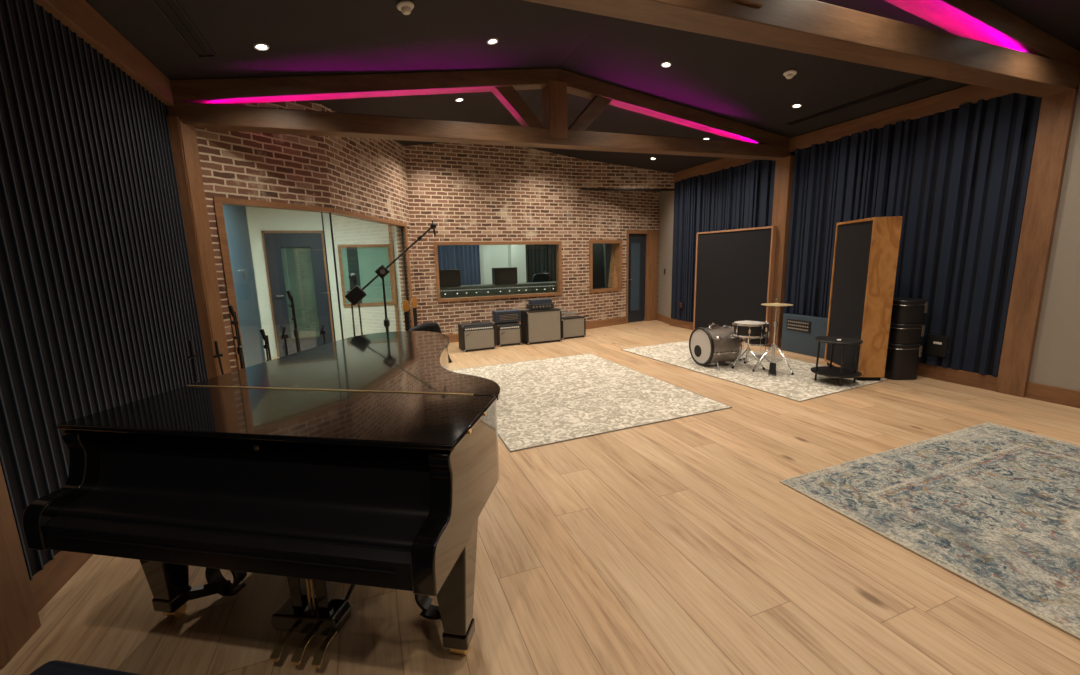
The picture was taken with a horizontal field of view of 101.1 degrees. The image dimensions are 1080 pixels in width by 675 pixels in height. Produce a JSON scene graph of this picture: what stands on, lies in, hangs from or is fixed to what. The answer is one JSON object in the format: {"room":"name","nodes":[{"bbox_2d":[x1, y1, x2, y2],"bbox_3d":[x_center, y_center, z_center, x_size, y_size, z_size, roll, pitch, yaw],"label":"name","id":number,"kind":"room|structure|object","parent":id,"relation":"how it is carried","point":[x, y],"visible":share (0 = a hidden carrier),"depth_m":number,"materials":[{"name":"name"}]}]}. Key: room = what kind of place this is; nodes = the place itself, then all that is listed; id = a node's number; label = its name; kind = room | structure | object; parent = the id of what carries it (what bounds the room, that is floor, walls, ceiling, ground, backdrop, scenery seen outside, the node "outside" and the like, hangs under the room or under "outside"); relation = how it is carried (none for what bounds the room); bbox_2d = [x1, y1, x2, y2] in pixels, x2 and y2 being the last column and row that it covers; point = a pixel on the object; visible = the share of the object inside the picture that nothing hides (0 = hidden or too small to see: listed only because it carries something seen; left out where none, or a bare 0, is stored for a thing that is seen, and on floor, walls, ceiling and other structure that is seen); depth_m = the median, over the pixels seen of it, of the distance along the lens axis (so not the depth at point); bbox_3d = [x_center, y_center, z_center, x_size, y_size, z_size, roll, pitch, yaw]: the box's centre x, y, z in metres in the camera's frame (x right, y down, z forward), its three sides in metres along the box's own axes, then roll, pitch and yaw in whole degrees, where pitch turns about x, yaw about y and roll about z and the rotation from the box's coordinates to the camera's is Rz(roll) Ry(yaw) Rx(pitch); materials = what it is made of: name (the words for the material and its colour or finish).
{"room":"studio","nodes":[
{"label":"studio","id":0,"kind":"room"},
{"bbox_2d":[178,101,331,371],"bbox_3d":[-2.844,-0.916,4.739,0.140,3.305,1.392,5,12,30],"label":"wall","id":1,"kind":"structure","parent":0,"point":[268,167],"depth_m":4.49,"materials":[{"name":"brick"}]},
{"bbox_2d":[167,116,217,378],"bbox_3d":[-3.189,-0.547,4.144,0.105,2.800,0.150,-5,11,-21],"label":"trim","id":2,"kind":"structure","parent":1,"relation":"attached to","point":[173,121],"depth_m":4.03,"materials":[{"name":"brown wood"}]},
{"bbox_2d":[179,120,230,375],"bbox_3d":[-3.104,-0.545,4.176,0.035,2.780,0.115,5,12,31],"label":"trim","id":3,"kind":"structure","parent":1,"relation":"attached to","point":[188,132],"depth_m":4.11,"materials":[{"name":"brown wood"}]},
{"bbox_2d":[213,197,343,369],"bbox_3d":[-2.766,-0.445,4.876,0.120,1.985,1.237,5,12,30],"label":"window","id":4,"kind":"structure","parent":1,"relation":"in","point":[219,202],"depth_m":4.39,"materials":[{"name":"brown wood"}]},
{"bbox_2d":[245,206,266,357],"bbox_3d":[-4.107,-0.848,5.697,0.170,2.900,3.500,-5,11,-21],"label":"wall","id":5,"kind":"structure","parent":0,"point":[245,206],"depth_m":7.09,"materials":[{"name":"white paint"}]},
{"bbox_2d":[223,205,265,366],"bbox_3d":[-3.962,-0.607,5.750,0.097,2.400,2.620,-5,11,-21],"label":"door","id":6,"kind":"structure","parent":5,"relation":"in","point":[235,217],"depth_m":6.31,"materials":[{"name":"blue paint"}]},
{"bbox_2d":[247,207,403,357],"bbox_3d":[-3.556,-1.190,7.572,2.570,2.900,0.140,-5,11,-21],"label":"wall","id":7,"kind":"structure","parent":0,"point":[346,231],"depth_m":7.49,"materials":[{"name":"white paint"}]},
{"bbox_2d":[261,230,333,356],"bbox_3d":[-3.972,-0.716,7.353,0.904,2.062,0.108,-5,11,-21],"label":"door","id":8,"kind":"structure","parent":7,"relation":"in","point":[295,260],"depth_m":7.35,"materials":[{"name":"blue wood"}]},
{"bbox_2d":[338,244,393,306],"bbox_3d":[-3.004,-1.081,7.713,0.846,1.050,0.030,-5,11,-21],"label":"window","id":9,"kind":"structure","parent":7,"relation":"in","point":[363,260],"depth_m":7.70,"materials":[{"name":"clear glass"}]},
{"bbox_2d":[388,225,398,330],"bbox_3d":[-2.590,-1.022,7.868,0.050,2.420,0.060,-5,11,-21],"label":"trim","id":10,"kind":"structure","parent":7,"relation":"attached to","point":[389,226],"depth_m":7.84,"materials":[{"name":"brown wood"}]},
{"bbox_2d":[321,104,415,330],"bbox_3d":[-2.414,-1.336,6.569,0.140,3.478,2.622,-1,10,4],"label":"wall","id":11,"kind":"structure","parent":0,"point":[368,177],"depth_m":6.32,"materials":[{"name":"brick"}]},
{"bbox_2d":[331,208,413,328],"bbox_3d":[-2.378,-0.748,6.552,0.120,1.985,2.388,-1,10,4],"label":"window","id":12,"kind":"structure","parent":11,"relation":"in","point":[339,212],"depth_m":7.51,"materials":[{"name":"brown wood"}]},
{"bbox_2d":[405,143,579,334],"bbox_3d":[-0.754,-1.840,8.546,3.348,3.710,0.140,-6,11,-23],"label":"wall","id":13,"kind":"structure","parent":0,"point":[471,192],"depth_m":8.29,"materials":[{"name":"brick"}]},
{"bbox_2d":[447,334,458,342],"bbox_3d":[-0.680,-0.081,8.780,3.348,0.160,0.023,-6,11,-23],"label":"baseboard","id":14,"kind":"structure","parent":13,"relation":"attached to","point":[453,337],"depth_m":8.37,"materials":[{"name":"brown wood"}]},
{"bbox_2d":[434,241,562,301],"bbox_3d":[-0.754,-1.305,8.621,2.558,1.090,0.165,-6,11,-23],"label":"window","id":15,"kind":"structure","parent":13,"relation":"in","point":[559,291],"depth_m":8.58,"materials":[{"name":"brown wood"}]},
{"bbox_2d":[478,245,507,284],"bbox_3d":[-0.790,-2.040,12.035,5.500,2.900,0.150,-5,11,-21],"label":"wall","id":16,"kind":"structure","parent":0,"point":[491,256],"depth_m":11.77,"materials":[{"name":"white paint"}]},
{"bbox_2d":[508,245,525,282],"bbox_3d":[-0.612,-1.841,11.893,0.400,2.550,0.300,-5,11,-21],"label":"column","id":17,"kind":"structure","parent":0,"point":[516,253],"depth_m":11.73,"materials":[{"name":"white paint"}]},
{"bbox_2d":[0,318,1079,674],"bbox_3d":[0.608,0.568,5.654,9.800,0.100,15.400,-5,11,-21],"label":"floor","id":18,"kind":"structure","parent":0,"point":[679,546],"depth_m":2.10,"materials":[{"name":"brown wood"}]},
{"bbox_2d":[29,660,141,674],"bbox_3d":[-0.947,1.128,0.963,0.800,0.492,0.415,0,10,10],"label":"piano bench","id":19,"kind":"object","parent":18,"relation":"on","point":[55,667],"visible":1,"depth_m":1.14,"materials":[{"name":"black leather"}]},
{"bbox_2d":[188,340,198,382],"bbox_3d":[-2.585,0.488,3.427,0.195,0.962,0.222,-9,13,-39],"label":"microphone stand","id":20,"kind":"object","parent":18,"relation":"on","point":[193,355],"visible":0.27,"depth_m":3.35,"materials":[{"name":"black metal"}]},
{"bbox_2d":[213,341,223,374],"bbox_3d":[-2.632,0.464,3.779,0.195,0.892,0.222,-7,11,-29],"label":"microphone stand","id":21,"kind":"object","parent":18,"relation":"on","point":[218,355],"visible":0.29,"depth_m":3.69,"materials":[{"name":"black metal"}]},
{"bbox_2d":[228,305,244,368],"bbox_3d":[-2.779,0.264,4.192,0.222,1.150,0.195,5,12,31],"label":"microphone stand","id":22,"kind":"object","parent":18,"relation":"on","point":[235,322],"visible":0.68,"depth_m":4.11,"materials":[{"name":"black metal"}]},
{"bbox_2d":[23,331,499,667],"bbox_3d":[-0.823,0.618,2.482,1.531,0.964,2.250,0,10,10],"label":"grand piano","id":23,"kind":"object","parent":18,"relation":"on","point":[365,460],"visible":1,"depth_m":1.54,"materials":[{"name":"black paint"}]},
{"bbox_2d":[259,329,270,361],"bbox_3d":[-2.483,0.376,4.146,0.195,0.930,0.222,-6,11,-25],"label":"microphone stand","id":24,"kind":"object","parent":18,"relation":"on","point":[266,346],"visible":0.34,"depth_m":4.08,"materials":[{"name":"black metal"}]},
{"bbox_2d":[281,327,288,355],"bbox_3d":[-2.265,0.372,4.082,0.222,0.950,0.195,6,13,38],"label":"microphone stand","id":25,"kind":"object","parent":18,"relation":"on","point":[284,336],"visible":0.27,"depth_m":3.98,"materials":[{"name":"black metal"}]},
{"bbox_2d":[286,290,300,351],"bbox_3d":[-2.576,0.110,4.781,0.195,1.240,0.222,-10,13,-41],"label":"microphone stand","id":26,"kind":"object","parent":18,"relation":"on","point":[290,297],"visible":0.63,"depth_m":4.71,"materials":[{"name":"black metal"}]},
{"bbox_2d":[320,325,325,343],"bbox_3d":[-2.319,0.278,4.900,0.195,0.855,0.222,-6,11,-24],"label":"microphone stand","id":27,"kind":"object","parent":18,"relation":"on","point":[322,331],"visible":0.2,"depth_m":4.82,"materials":[{"name":"black metal"}]},
{"bbox_2d":[347,273,362,335],"bbox_3d":[-2.647,-0.240,6.422,0.320,1.383,0.320,-5,11,-21],"label":"microphone","id":28,"kind":"object","parent":18,"relation":"on","point":[352,276],"visible":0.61,"depth_m":6.36,"materials":[{"name":"black metal"}]},
{"bbox_2d":[345,220,435,331],"bbox_3d":[-1.445,-0.206,4.476,0.924,1.921,0.532,-5,11,-21],"label":"boom stand","id":29,"kind":"object","parent":18,"relation":"on","point":[356,294],"visible":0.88,"depth_m":4.41,"materials":[{"name":"metal"}]},
{"bbox_2d":[401,300,410,330],"bbox_3d":[-1.619,0.043,5.473,0.340,1.025,0.058,-3,10,-6],"label":"electric guitar","id":30,"kind":"object","parent":18,"relation":"on","point":[405,307],"visible":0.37,"depth_m":5.38,"materials":[{"name":"orange wood"}]},
{"bbox_2d":[410,297,418,325],"bbox_3d":[-1.643,-0.028,5.886,0.340,1.025,0.058,-8,12,-35],"label":"electric guitar","id":31,"kind":"object","parent":18,"relation":"on","point":[414,302],"visible":0.3,"depth_m":5.80,"materials":[{"name":"orange wood"}]},
{"bbox_2d":[409,322,440,332],"bbox_3d":[-1.388,0.215,5.392,0.451,0.782,0.240,-5,11,-21],"label":"bag","id":32,"kind":"object","parent":18,"relation":"on","point":[428,326],"visible":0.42,"depth_m":5.29,"materials":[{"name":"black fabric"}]},
{"bbox_2d":[458,321,495,351],"bbox_3d":[-1.086,-0.034,7.644,0.570,0.481,0.312,-6,11,-26],"label":"amplifier","id":33,"kind":"object","parent":18,"relation":"on","point":[473,336],"visible":1,"depth_m":7.53,"materials":[{"name":"beige fabric"}]},
{"bbox_2d":[464,329,493,349],"bbox_3d":[-1.026,0.031,7.532,0.518,0.319,0.014,-6,11,-26],"label":"grille","id":34,"kind":"object","parent":33,"relation":"attached to","point":[474,339],"depth_m":7.52,"materials":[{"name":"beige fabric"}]},
{"bbox_2d":[440,281,555,297],"bbox_3d":[-0.818,-0.699,9.863,3.200,1.010,1.038,-5,11,-21],"label":"mixing console","id":35,"kind":"object","parent":18,"relation":"on","point":[531,287],"visible":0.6,"depth_m":9.24,"materials":[{"name":"grey metal"}]},
{"bbox_2d":[439,269,460,286],"bbox_3d":[-1.845,-1.214,9.049,0.420,0.330,0.238,-5,11,-21],"label":"monitor","id":36,"kind":"object","parent":35,"relation":"on","point":[446,277],"visible":0.96,"depth_m":8.94,"materials":[{"name":"black plastic"}]},
{"bbox_2d":[492,267,517,283],"bbox_3d":[-0.754,-1.317,9.458,0.500,0.340,0.238,-5,11,-21],"label":"monitor","id":37,"kind":"object","parent":35,"relation":"on","point":[508,275],"visible":1,"depth_m":9.35,"materials":[{"name":"black plastic"}]},
{"bbox_2d":[494,322,521,346],"bbox_3d":[-0.577,-0.066,8.001,0.433,0.395,0.272,-5,11,-22],"label":"amplifier","id":38,"kind":"object","parent":18,"relation":"on","point":[507,333],"visible":0.95,"depth_m":7.90,"materials":[{"name":"beige fabric"}]},
{"bbox_2d":[492,309,520,322],"bbox_3d":[-0.596,-0.385,7.970,0.470,0.200,0.229,-5,11,-22],"label":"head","id":39,"kind":"object","parent":38,"relation":"on","point":[513,315],"visible":1,"depth_m":7.87},
{"bbox_2d":[500,328,519,344],"bbox_3d":[-0.532,-0.017,7.901,0.381,0.264,0.014,-5,11,-22],"label":"grille","id":40,"kind":"object","parent":38,"relation":"attached to","point":[508,336],"depth_m":7.89,"materials":[{"name":"beige fabric"}]},
{"bbox_2d":[521,308,561,344],"bbox_3d":[0.025,-0.216,8.181,0.684,0.600,0.323,-6,11,-23],"label":"amplifier","id":41,"kind":"object","parent":18,"relation":"on","point":[537,325],"visible":0.96,"depth_m":8.04,"materials":[{"name":"beige fabric"}]},
{"bbox_2d":[526,299,553,309],"bbox_3d":[0.005,-0.612,8.090,0.476,0.172,0.235,-5,11,-22],"label":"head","id":42,"kind":"object","parent":41,"relation":"on","point":[532,304],"visible":1,"depth_m":8.03,"materials":[{"name":"silver metal"}]},
{"bbox_2d":[532,273,551,281],"bbox_3d":[-0.024,-1.059,11.315,0.557,1.180,0.574,-5,11,-21],"label":"office chair","id":43,"kind":"object","parent":18,"relation":"on","point":[538,277],"visible":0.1,"depth_m":10.96,"materials":[{"name":"leather"}]},
{"bbox_2d":[554,249,555,280],"bbox_3d":[0.750,-1.402,11.514,0.600,1.750,0.512,-5,11,-21],"label":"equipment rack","id":44,"kind":"object","parent":18,"relation":"on","point":[554,249],"visible":0.06,"depth_m":11.51,"materials":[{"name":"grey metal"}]},
{"bbox_2d":[562,315,585,338],"bbox_3d":[0.590,-0.198,8.581,0.526,0.400,0.263,-7,11,-27],"label":"amplifier","id":45,"kind":"object","parent":18,"relation":"on","point":[572,326],"visible":0.88,"depth_m":8.47,"materials":[{"name":"beige fabric"}]},
{"bbox_2d":[561,311,576,314],"bbox_3d":[0.559,-0.465,8.526,0.343,0.078,0.176,-5,11,-21],"label":"cable coil","id":46,"kind":"object","parent":45,"relation":"on","point":[567,312],"visible":0.94,"depth_m":8.49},
{"bbox_2d":[451,353,731,451],"bbox_3d":[0.283,0.582,5.296,2.383,0.013,2.908,-6,11,-23],"label":"area rug","id":47,"kind":"object","parent":18,"relation":"on","point":[541,402],"visible":0.89,"depth_m":4.73,"materials":[{"name":"beige carpet"}]},
{"bbox_2d":[593,243,606,288],"bbox_3d":[1.440,-1.569,10.779,0.460,2.300,0.070,-5,11,-21],"label":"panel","id":48,"kind":"object","parent":18,"relation":"on","point":[599,259],"visible":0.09,"depth_m":10.72,"materials":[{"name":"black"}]},
{"bbox_2d":[693,226,776,341],"bbox_3d":[3.382,-0.928,7.877,0.100,1.920,1.658,-6,11,-23],"label":"gobo","id":49,"kind":"object","parent":18,"relation":"on","point":[734,269],"visible":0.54,"depth_m":7.74,"materials":[{"name":"black fabric"}]},
{"bbox_2d":[621,341,887,401],"bbox_3d":[2.774,0.344,6.310,1.787,0.013,3.124,-6,11,-25],"label":"area rug","id":50,"kind":"object","parent":18,"relation":"on","point":[801,386],"visible":0.74,"depth_m":5.64,"materials":[{"name":"beige carpet"}]},
{"bbox_2d":[688,323,741,370],"bbox_3d":[2.420,0.089,6.148,0.470,0.597,0.695,-4,10,-15],"label":"bass drum","id":51,"kind":"object","parent":50,"relation":"on","point":[714,344],"visible":0.98,"depth_m":5.98,"materials":[{"name":"silver metal"}]},
{"bbox_2d":[731,334,764,369],"bbox_3d":[2.750,0.179,5.909,0.391,0.474,0.414,-5,11,-21],"label":"stand","id":52,"kind":"object","parent":50,"relation":"on","point":[747,348],"visible":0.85,"depth_m":5.92,"materials":[{"name":"silver metal"}]},
{"bbox_2d":[732,320,766,337],"bbox_3d":[2.775,-0.113,5.887,0.403,0.175,0.403,-1,10,2],"label":"snare drum","id":53,"kind":"object","parent":52,"relation":"on","point":[744,328],"visible":1,"depth_m":5.75,"materials":[{"name":"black metal"}]},
{"bbox_2d":[742,321,769,358],"bbox_3d":[3.207,0.036,6.513,0.354,0.510,0.358,-5,11,-21],"label":"floor tom","id":54,"kind":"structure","parent":50,"relation":"on","point":[757,341],"depth_m":6.40,"materials":[{"name":"silver metal"}]},
{"bbox_2d":[752,293,793,375],"bbox_3d":[2.961,-0.053,5.641,0.450,1.011,0.473,-4,10,-12],"label":"stand","id":55,"kind":"object","parent":50,"relation":"on","point":[772,367],"visible":1,"depth_m":5.64,"materials":[{"name":"silver metal"}]},
{"bbox_2d":[811,336,862,385],"bbox_3d":[3.447,0.267,5.159,0.500,0.503,0.500,-5,11,-21],"label":"side table","id":56,"kind":"object","parent":50,"relation":"on","point":[837,372],"visible":1,"depth_m":5.10,"materials":[{"name":"black wood"}]},
{"bbox_2d":[811,366,861,377],"bbox_3d":[3.450,0.400,5.182,0.500,0.023,0.500,-5,11,-21],"label":"shelf","id":57,"kind":"object","parent":56,"relation":"attached to","point":[829,371],"depth_m":5.12,"materials":[{"name":"black wood"}]},
{"bbox_2d":[824,216,902,380],"bbox_3d":[3.898,-0.480,5.426,0.275,1.860,0.846,0,10,9],"label":"gobo","id":58,"kind":"object","parent":50,"relation":"on","point":[865,257],"visible":0.88,"depth_m":5.13,"materials":[{"name":"brown wood"}]},
{"bbox_2d":[781,314,827,358],"bbox_3d":[4.024,-0.015,6.554,0.118,0.575,0.980,-5,11,-21],"label":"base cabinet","id":59,"kind":"object","parent":18,"relation":"on","point":[799,332],"visible":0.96,"depth_m":6.64,"materials":[{"name":"blue wood"}]},
{"bbox_2d":[884,343,922,379],"bbox_3d":[4.305,0.264,5.341,0.376,0.430,0.341,-2,10,-1],"label":"case","id":60,"kind":"object","parent":18,"relation":"on","point":[902,360],"visible":0.59,"depth_m":5.20,"materials":[{"name":"plastic"}]},
{"bbox_2d":[888,323,924,343],"bbox_3d":[4.297,-0.067,5.283,0.376,0.240,0.341,-2,10,-1],"label":"case","id":61,"kind":"object","parent":60,"relation":"on","point":[898,333],"visible":0.73,"depth_m":5.13,"materials":[{"name":"plastic"}]},
{"bbox_2d":[891,298,927,323],"bbox_3d":[4.291,-0.319,5.239,0.376,0.270,0.341,-2,10,-1],"label":"case","id":62,"kind":"object","parent":61,"relation":"on","point":[904,310],"visible":0.73,"depth_m":5.09,"materials":[{"name":"plastic"}]},
{"bbox_2d":[780,422,1079,639],"bbox_3d":[3.287,1.072,2.086,2.550,0.013,2.918,-5,11,-21],"label":"area rug","id":63,"kind":"object","parent":18,"relation":"on","point":[996,507],"visible":1,"depth_m":2.63,"materials":[{"name":"grey carpet"}]},
{"bbox_2d":[85,0,1079,172],"bbox_3d":[1.119,-2.552,3.544,9.800,0.832,12.100,-5,11,-21],"label":"ceiling","id":64,"kind":"structure","parent":0,"point":[741,82],"depth_m":4.37,"materials":[{"name":"black paint"}]},
{"bbox_2d":[151,0,216,57],"bbox_3d":[-2.305,-2.095,2.642,0.131,0.034,1.960,-5,11,-21],"label":"ceiling vent","id":65,"kind":"object","parent":64,"relation":"in","point":[182,23],"visible":1,"depth_m":3.11,"materials":[{"name":"black metal"}]},
{"bbox_2d":[253,43,268,50],"bbox_3d":[-2.231,-2.327,3.555,0.112,0.030,0.112,-5,11,-21],"label":"recessed light","id":66,"kind":"object","parent":64,"relation":"in","point":[258,46],"visible":1,"depth_m":3.55,"materials":[{"name":"white plastic"}]},
{"bbox_2d":[396,0,413,14],"bbox_3d":[-1.008,-2.465,3.326,0.130,0.071,0.131,-6,11,-27],"label":"smoke detector","id":67,"kind":"object","parent":64,"relation":"attached to","point":[405,6],"visible":1,"depth_m":3.30,"materials":[{"name":"white plastic"}]},
{"bbox_2d":[167,68,790,159],"bbox_3d":[0.248,-2.688,5.337,7.665,0.929,0.224,-6,11,-22],"label":"roof truss","id":68,"kind":"object","parent":64,"relation":"attached to","point":[204,103],"visible":0.91,"depth_m":4.86,"materials":[{"name":"brown wood"}]},
{"bbox_2d":[487,38,497,44],"bbox_3d":[-0.447,-2.786,4.176,0.112,0.030,0.112,-5,11,-21],"label":"recessed light","id":69,"kind":"object","parent":64,"relation":"in","point":[491,41],"visible":1,"depth_m":4.17,"materials":[{"name":"white plastic"}]},
{"bbox_2d":[661,62,671,67],"bbox_3d":[1.381,-2.984,4.856,0.112,0.026,0.112,-5,11,-21],"label":"recessed light","id":70,"kind":"object","parent":64,"relation":"in","point":[664,64],"visible":1,"depth_m":4.86,"materials":[{"name":"white glass"}]},
{"bbox_2d":[783,70,796,78],"bbox_3d":[2.701,-2.837,4.799,0.130,0.068,0.131,-4,10,-14],"label":"smoke detector","id":71,"kind":"object","parent":64,"relation":"attached to","point":[788,74],"visible":1,"depth_m":4.77,"materials":[{"name":"white plastic"}]},
{"bbox_2d":[792,104,801,107],"bbox_3d":[3.234,-2.917,5.591,0.112,0.026,0.112,-5,11,-21],"label":"recessed light","id":72,"kind":"object","parent":64,"relation":"in","point":[793,105],"visible":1,"depth_m":5.59,"materials":[{"name":"white plastic"}]},
{"bbox_2d":[524,0,1079,97],"bbox_3d":[1.270,-2.314,2.730,7.670,0.814,0.244,-5,11,-21],"label":"roof truss","id":73,"kind":"object","parent":64,"relation":"attached to","point":[990,46],"visible":1,"depth_m":3.21,"materials":[{"name":"brown wood"}]},
{"bbox_2d":[786,76,934,125],"bbox_3d":[3.832,-2.819,5.276,0.071,0.022,2.020,-5,11,-21],"label":"ceiling vent","id":74,"kind":"object","parent":64,"relation":"in","point":[928,78],"visible":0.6,"depth_m":5.24,"materials":[{"name":"black metal"}]},
{"bbox_2d":[579,188,626,321],"bbox_3d":[1.344,-1.738,9.668,1.424,3.020,0.140,-9,12,-36],"label":"wall","id":75,"kind":"structure","parent":0,"point":[602,214],"depth_m":9.52,"materials":[{"name":"brick"}]},
{"bbox_2d":[589,240,622,292],"bbox_3d":[1.386,-1.570,9.751,0.996,1.120,0.220,-9,12,-36],"label":"window","id":76,"kind":"structure","parent":75,"relation":"in","point":[615,273],"depth_m":9.92,"materials":[{"name":"brown wood"}]},
{"bbox_2d":[586,317,626,328],"bbox_3d":[1.426,-0.320,9.851,1.424,0.160,0.021,-9,12,-36],"label":"baseboard","id":77,"kind":"structure","parent":75,"relation":"attached to","point":[621,320],"depth_m":9.87,"materials":[{"name":"brown wood"}]},
{"bbox_2d":[605,243,645,317],"bbox_3d":[2.277,-2.094,11.920,0.150,2.900,2.550,-5,11,-21],"label":"wall","id":78,"kind":"structure","parent":0,"point":[608,246],"depth_m":12.57,"materials":[{"name":"blue paint"}]},
{"bbox_2d":[579,159,673,188],"bbox_3d":[1.801,-3.373,9.181,2.124,0.586,0.120,-4,10,-12],"label":"wall","id":79,"kind":"structure","parent":0,"point":[592,174],"depth_m":9.10,"materials":[{"name":"brick"}]},
{"bbox_2d":[580,188,673,190],"bbox_3d":[1.817,-3.075,9.238,2.104,0.024,0.134,-4,10,-12],"label":"trim","id":80,"kind":"structure","parent":79,"relation":"attached to","point":[593,189],"depth_m":9.20,"materials":[{"name":"brown wood"}]},
{"bbox_2d":[626,191,659,297],"bbox_3d":[2.348,-1.879,10.337,0.993,3.020,0.140,-7,11,-30],"label":"wall","id":81,"kind":"structure","parent":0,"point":[642,206],"depth_m":10.10,"materials":[{"name":"brick"}]},
{"bbox_2d":[626,230,658,322],"bbox_3d":[2.357,-1.422,10.383,0.963,2.103,0.155,-7,11,-30],"label":"door","id":82,"kind":"structure","parent":81,"relation":"attached to","point":[641,285],"depth_m":10.35,"materials":[{"name":"brown wood"}]},
{"bbox_2d":[657,191,673,317],"bbox_3d":[2.910,-1.843,10.055,0.140,3.020,0.944,-2,10,-4],"label":"wall","id":83,"kind":"structure","parent":0,"point":[666,208],"depth_m":10.04,"materials":[{"name":"beige paint"}]},
{"bbox_2d":[657,313,669,323],"bbox_3d":[2.865,-0.433,10.299,0.021,0.160,0.940,-2,10,-4],"label":"baseboard","id":84,"kind":"structure","parent":83,"relation":"attached to","point":[662,318],"depth_m":10.27,"materials":[{"name":"brown wood"}]},
{"bbox_2d":[671,82,1079,390],"bbox_3d":[4.865,-1.053,4.690,0.200,3.221,10.660,-5,11,-21],"label":"wall","id":85,"kind":"structure","parent":0,"point":[1056,354],"depth_m":4.22,"materials":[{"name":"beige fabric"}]},
{"bbox_2d":[671,159,775,321],"bbox_3d":[3.297,-1.641,8.341,0.070,2.865,2.570,-5,11,-21],"label":"curtain","id":86,"kind":"object","parent":85,"relation":"attached to","point":[740,196],"visible":0.55,"depth_m":8.35,"materials":[{"name":"blue fabric"}]},
{"bbox_2d":[679,301,683,308],"bbox_3d":[2.988,-0.682,9.330,0.065,0.140,0.110,-5,11,-21],"label":"wall box","id":87,"kind":"object","parent":86,"relation":"attached to","point":[681,304],"visible":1,"depth_m":9.30,"materials":[{"name":"black plastic"}]},
{"bbox_2d":[768,156,794,347],"bbox_3d":[3.804,-1.304,7.058,0.120,2.950,0.260,-5,11,-21],"label":"trim","id":88,"kind":"structure","parent":85,"relation":"attached to","point":[784,168],"depth_m":6.94,"materials":[{"name":"brown wood"}]},
{"bbox_2d":[669,318,996,390],"bbox_3d":[3.881,0.073,7.274,0.055,0.160,5.540,-5,11,-21],"label":"baseboard","id":89,"kind":"structure","parent":85,"relation":"attached to","point":[973,379],"depth_m":5.08,"materials":[{"name":"brown wood"}]},
{"bbox_2d":[674,56,1079,182],"bbox_3d":[4.727,-2.525,4.376,0.070,0.195,10.630,-5,11,-21],"label":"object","id":90,"kind":"structure","parent":85,"relation":"attached to","point":[952,99],"depth_m":5.55,"materials":[{"name":"brown wood"}]},
{"bbox_2d":[783,93,1041,376],"bbox_3d":[4.335,-1.200,5.681,0.070,2.865,2.670,-5,11,-21],"label":"curtain","id":91,"kind":"object","parent":85,"relation":"attached to","point":[957,179],"visible":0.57,"depth_m":5.07,"materials":[{"name":"blue fabric"}]},
{"bbox_2d":[925,334,948,356],"bbox_3d":[4.625,0.091,5.156,0.084,0.240,0.200,-5,11,-21],"label":"wall box","id":92,"kind":"object","parent":91,"relation":"attached to","point":[937,345],"visible":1,"depth_m":5.13,"materials":[{"name":"black plastic"}]},
{"bbox_2d":[995,86,1078,396],"bbox_3d":[4.876,-0.856,4.380,0.070,2.940,0.220,-5,11,-21],"label":"wooden column","id":93,"kind":"structure","parent":85,"relation":"attached to","point":[1056,115],"depth_m":4.34,"materials":[{"name":"brown wood"}]},
{"bbox_2d":[1025,382,1079,407],"bbox_3d":[5.841,0.903,2.267,0.045,0.160,4.900,-5,11,-21],"label":"baseboard","id":94,"kind":"structure","parent":85,"relation":"attached to","point":[1063,396],"depth_m":4.33,"materials":[{"name":"brown wood"}]},
{"bbox_3d":[-1.944,-0.110,0.554,0.200,3.118,7.650,-5,11,-21],"label":"wall","id":95,"kind":"structure","parent":0,"visible":0},
{"bbox_2d":[0,463,40,668],"bbox_3d":[-2.184,-0.216,1.534,0.095,3.000,0.220,-5,11,-21],"label":"wooden column","id":96,"kind":"structure","parent":95,"relation":"attached to","point":[19,617],"depth_m":1.78,"materials":[{"name":"brown wood"}]},
{"bbox_2d":[30,551,92,611],"bbox_3d":[-1.800,1.342,0.807,0.022,0.165,7.570,-5,11,-21],"label":"baseboard","id":97,"kind":"structure","parent":95,"relation":"attached to","point":[56,573],"depth_m":2.10,"materials":[{"name":"brown wood"}]},
{"bbox_2d":[34,0,173,105],"bbox_3d":[-1.855,-1.530,0.326,0.085,0.210,7.600,-5,11,-21],"label":"trim","id":98,"kind":"structure","parent":95,"relation":"attached to","point":[79,16],"depth_m":2.91,"materials":[{"name":"brown wood"}]},
{"bbox_2d":[0,0,207,579],"bbox_3d":[-2.719,-0.456,2.833,0.028,2.730,2.630,-5,11,-21],"label":"wall panel","id":99,"kind":"object","parent":95,"relation":"attached to","point":[98,307],"visible":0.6,"depth_m":2.47,"materials":[{"name":"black fabric"}]},
{"bbox_3d":[-0.251,-2.917,10.389,5.800,0.070,3.300,-5,11,-21],"label":"ceiling","id":100,"kind":"structure","parent":0,"visible":0},
{"bbox_2d":[437,245,480,284],"bbox_3d":[-2.097,-2.133,11.298,1.121,1.600,0.120,-5,11,-21],"label":"curtain","id":101,"kind":"object","parent":100,"relation":"hanging from","point":[465,258],"visible":0.44,"depth_m":11.36,"materials":[{"name":"blue fabric"}]},
{"bbox_2d":[525,244,555,282],"bbox_3d":[0.663,-1.981,12.368,2.274,2.400,0.119,-5,11,-21],"label":"curtain","id":102,"kind":"object","parent":100,"relation":"hanging from","point":[539,257],"visible":0.14,"depth_m":12.07,"materials":[{"name":"black fabric"}]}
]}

